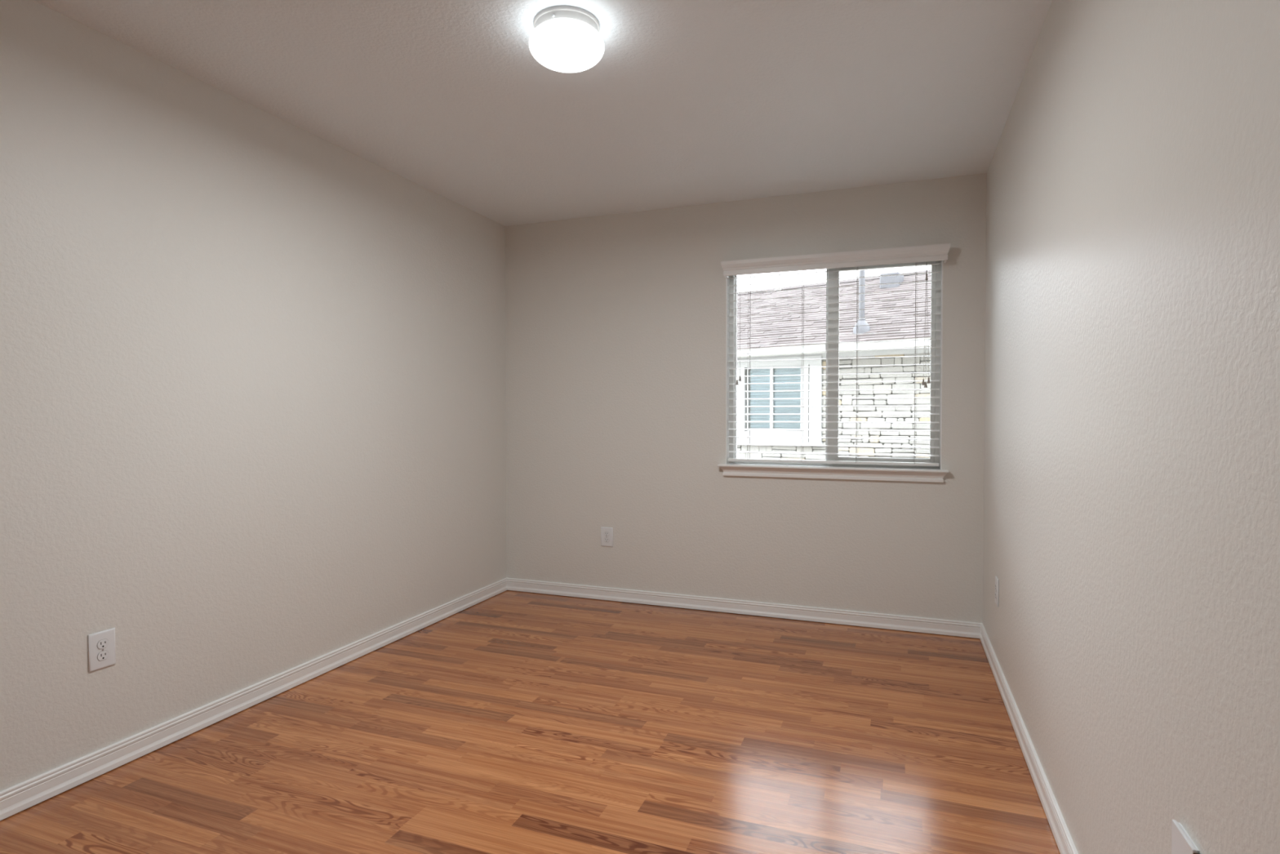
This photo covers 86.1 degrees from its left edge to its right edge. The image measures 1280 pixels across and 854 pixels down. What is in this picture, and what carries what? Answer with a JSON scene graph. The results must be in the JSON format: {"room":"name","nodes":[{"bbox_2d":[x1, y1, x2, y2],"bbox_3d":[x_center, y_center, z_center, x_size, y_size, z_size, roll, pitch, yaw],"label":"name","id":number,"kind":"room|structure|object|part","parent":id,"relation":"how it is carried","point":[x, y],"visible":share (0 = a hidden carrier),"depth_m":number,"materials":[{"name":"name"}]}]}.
{"room":"empty bedroom","nodes":[
{"label":"empty bedroom","id":0,"kind":"room"},
{"bbox_2d":[0,0,506,791],"bbox_3d":[-2.025,-0.005,1.790,0.140,2.560,6.340,0,1,20],"label":"wall","id":1,"kind":"structure","parent":0,"point":[252,402],"depth_m":2.60,"materials":[{"name":"white paint"}]},
{"bbox_2d":[88,627,115,672],"bbox_3d":[-1.774,0.735,2.263,0.009,0.122,0.082,0,1,20],"label":"wall outlet","id":2,"kind":"object","parent":1,"relation":"attached to","point":[101,645],"visible":1,"depth_m":2.26,"materials":[{"name":"white plastic"}]},
{"bbox_2d":[97,650,108,660],"bbox_3d":[-1.772,0.755,2.262,0.002,0.028,0.034,0,1,20],"label":"receptacle","id":3,"kind":"object","parent":2,"relation":"attached to","point":[101,655],"depth_m":2.26,"materials":[{"name":"white plastic"}]},
{"bbox_2d":[97,639,108,648],"bbox_3d":[-1.772,0.716,2.261,0.002,0.028,0.034,0,1,20],"label":"receptacle","id":4,"kind":"object","parent":2,"relation":"attached to","point":[101,643],"depth_m":2.26,"materials":[{"name":"white plastic"}]},
{"bbox_2d":[0,577,506,820],"bbox_3d":[-1.976,1.113,1.719,0.014,0.079,6.200,0,1,20],"label":"baseboard","id":5,"kind":"structure","parent":1,"relation":"attached to","point":[18,797],"depth_m":2.60,"materials":[{"name":"white paint"}]},
{"bbox_2d":[0,590,1060,853],"bbox_3d":[-0.629,1.216,1.219,2.890,0.100,6.200,0,1,20],"label":"floor","id":6,"kind":"structure","parent":0,"point":[512,722],"depth_m":2.41,"materials":[{"name":"brown wood"}]},
{"bbox_2d":[33,0,1052,226],"bbox_3d":[-0.630,-1.349,1.169,3.170,0.150,6.480,0,1,20],"label":"ceiling","id":7,"kind":"structure","parent":0,"point":[685,103],"depth_m":2.62,"materials":[{"name":"white paint"}]},
{"bbox_2d":[528,5,604,72],"bbox_3d":[-0.236,-1.230,2.208,0.242,0.129,0.242,0,1,20],"label":"ceiling light","id":8,"kind":"object","parent":7,"relation":"attached to","point":[563,38],"visible":1,"depth_m":2.13,"materials":[{"name":"white glass"}]},
{"bbox_2d":[505,173,986,622],"bbox_3d":[0.477,-0.053,4.166,2.890,2.560,0.140,0,1,20],"label":"wall","id":9,"kind":"structure","parent":0,"point":[615,323],"depth_m":4.13,"materials":[{"name":"white paint"}]},
{"bbox_2d":[600,526,613,546],"bbox_3d":[-0.211,0.698,4.358,0.082,0.122,0.009,0,1,20],"label":"wall outlet","id":10,"kind":"object","parent":9,"relation":"attached to","point":[606,533],"visible":1,"depth_m":4.35,"materials":[{"name":"white plastic"}]},
{"bbox_2d":[604,531,608,536],"bbox_3d":[-0.212,0.678,4.354,0.034,0.028,0.002,0,1,20],"label":"receptacle","id":11,"kind":"object","parent":10,"relation":"attached to","point":[606,533],"depth_m":4.35,"materials":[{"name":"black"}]},
{"bbox_2d":[506,577,981,638],"bbox_3d":[0.451,1.065,4.115,2.890,0.079,0.014,0,1,20],"label":"baseboard","id":12,"kind":"structure","parent":9,"relation":"attached to","point":[897,622],"depth_m":4.02,"materials":[{"name":"white paint"}]},
{"bbox_2d":[717,260,949,482],"bbox_3d":[1.074,-0.331,3.906,1.254,1.246,0.182,0,1,20],"label":"window","id":13,"kind":"structure","parent":9,"relation":"in","point":[771,469],"depth_m":3.91,"materials":[{"name":"white paint"}]},
{"bbox_3d":[1.063,0.231,3.887,1.254,0.014,0.118,0,1,20],"label":"sill","id":14,"kind":"part","parent":13,"relation":"part of","materials":[{"name":"white paint"}]},
{"bbox_3d":[1.055,0.266,3.864,1.232,0.056,0.034,0,1,20],"label":"sill moulding","id":15,"kind":"part","parent":13,"relation":"part of","materials":[{"name":"white paint"}]},
{"bbox_2d":[720,243,951,466],"bbox_3d":[1.066,-0.374,3.846,1.217,1.169,0.153,0,1,20],"label":"window blind","id":16,"kind":"object","parent":13,"relation":"attached to","point":[935,252],"visible":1,"depth_m":3.83,"materials":[{"name":"white plastic"}]},
{"bbox_3d":[0.574,-0.584,4.043,0.002,0.614,0.002,-1,1,-25],"label":"lift cord","id":17,"kind":"part","parent":16,"relation":"part of","materials":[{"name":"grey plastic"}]},
{"bbox_3d":[0.590,-0.596,4.037,0.002,0.590,0.002,-1,1,-25],"label":"lift cord","id":18,"kind":"part","parent":16,"relation":"part of","materials":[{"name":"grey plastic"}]},
{"bbox_3d":[0.648,-0.362,4.054,0.009,1.118,0.055,0,1,20],"label":"ladder cord","id":19,"kind":"part","parent":16,"relation":"part of","materials":[{"name":"white fabric"}]},
{"bbox_3d":[0.938,-0.360,3.946,0.009,1.118,0.055,0,1,20],"label":"ladder cord","id":20,"kind":"part","parent":16,"relation":"part of","materials":[{"name":"white fabric"}]},
{"bbox_3d":[1.073,0.200,3.907,1.158,0.017,0.052,0,1,20],"label":"rail","id":21,"kind":"part","parent":16,"relation":"part of","materials":[{"name":"white plastic"}]},
{"bbox_3d":[1.218,-0.358,3.841,0.009,1.118,0.055,0,1,20],"label":"ladder cord","id":22,"kind":"part","parent":16,"relation":"part of","materials":[{"name":"white fabric"}]},
{"bbox_3d":[1.503,-0.356,3.735,0.009,1.118,0.055,0,1,20],"label":"ladder cord","id":23,"kind":"part","parent":16,"relation":"part of","materials":[{"name":"white fabric"}]},
{"bbox_3d":[1.532,-0.571,3.686,0.012,0.628,0.002,0,1,20],"label":"lift cord","id":24,"kind":"part","parent":16,"relation":"part of","materials":[{"name":"white fabric"}]},
{"bbox_3d":[1.538,-0.563,3.684,0.002,0.643,0.002,0,1,20],"label":"lift cord","id":25,"kind":"part","parent":16,"relation":"part of","materials":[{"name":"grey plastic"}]},
{"bbox_3d":[1.545,-0.575,3.681,0.015,0.619,0.002,0,1,20],"label":"lift cord","id":26,"kind":"part","parent":16,"relation":"part of","materials":[{"name":"white fabric"}]},
{"bbox_3d":[1.348,-0.354,3.850,0.570,1.128,0.028,0,1,20],"label":"sliding sash","id":27,"kind":"part","parent":13,"relation":"part of","materials":[{"name":"clear glass"}]},
{"bbox_2d":[982,0,1279,853],"bbox_3d":[0.814,0.014,0.732,0.140,2.560,6.340,0,1,20],"label":"wall","id":28,"kind":"structure","parent":0,"point":[1131,461],"depth_m":1.29,"materials":[{"name":"white paint"}]},
{"bbox_2d":[995,576,998,607],"bbox_3d":[1.611,0.742,3.099,0.009,0.122,0.082,0,1,20],"label":"wall outlet","id":29,"kind":"object","parent":28,"relation":"attached to","point":[996,577],"visible":1,"depth_m":3.08,"materials":[{"name":"white plastic"}]},
{"bbox_2d":[979,622,1078,853],"bbox_3d":[0.718,1.132,0.716,0.014,0.079,6.200,0,1,20],"label":"baseboard","id":30,"kind":"structure","parent":28,"relation":"attached to","point":[1064,840],"depth_m":2.25,"materials":[{"name":"white paint"}]},
{"bbox_2d":[1171,819,1199,853],"bbox_3d":[0.858,0.704,1.079,0.010,0.126,0.088,0,1,20],"label":"wall plate","id":31,"kind":"object","parent":28,"relation":"attached to","point":[1181,842],"visible":1,"depth_m":1.09,"materials":[{"name":"white plastic"}]},
{"label":"outside","id":32,"kind":"structure","parent":0,"visible":0},
{"bbox_3d":[2.619,1.424,7.058,50.000,0.150,65.000,0,1,20],"label":"ground","id":33,"kind":"structure","parent":32,"visible":0},
{"bbox_2d":[737,269,931,460],"bbox_3d":[4.259,-1.040,13.428,14.871,4.531,6.106,1,1,36],"label":"neighbor house","id":34,"kind":"structure","parent":33,"relation":"on","point":[899,320],"depth_m":11.24,"materials":[{"name":"grey brick"}]},
{"bbox_2d":[750,366,800,431],"bbox_3d":[2.306,-0.482,11.686,0.990,1.099,0.025,1,1,36],"label":"window shade","id":35,"kind":"object","parent":34,"relation":"hanging from","point":[772,371],"depth_m":11.67,"materials":[{"name":"blue"}]},
{"bbox_2d":[880,271,903,288],"bbox_3d":[4.586,-2.627,12.487,0.340,0.320,0.340,1,1,36],"label":"vent","id":36,"kind":"object","parent":34,"relation":"attached to","point":[898,278],"depth_m":12.34,"materials":[{"name":"grey metal"}]}
]}

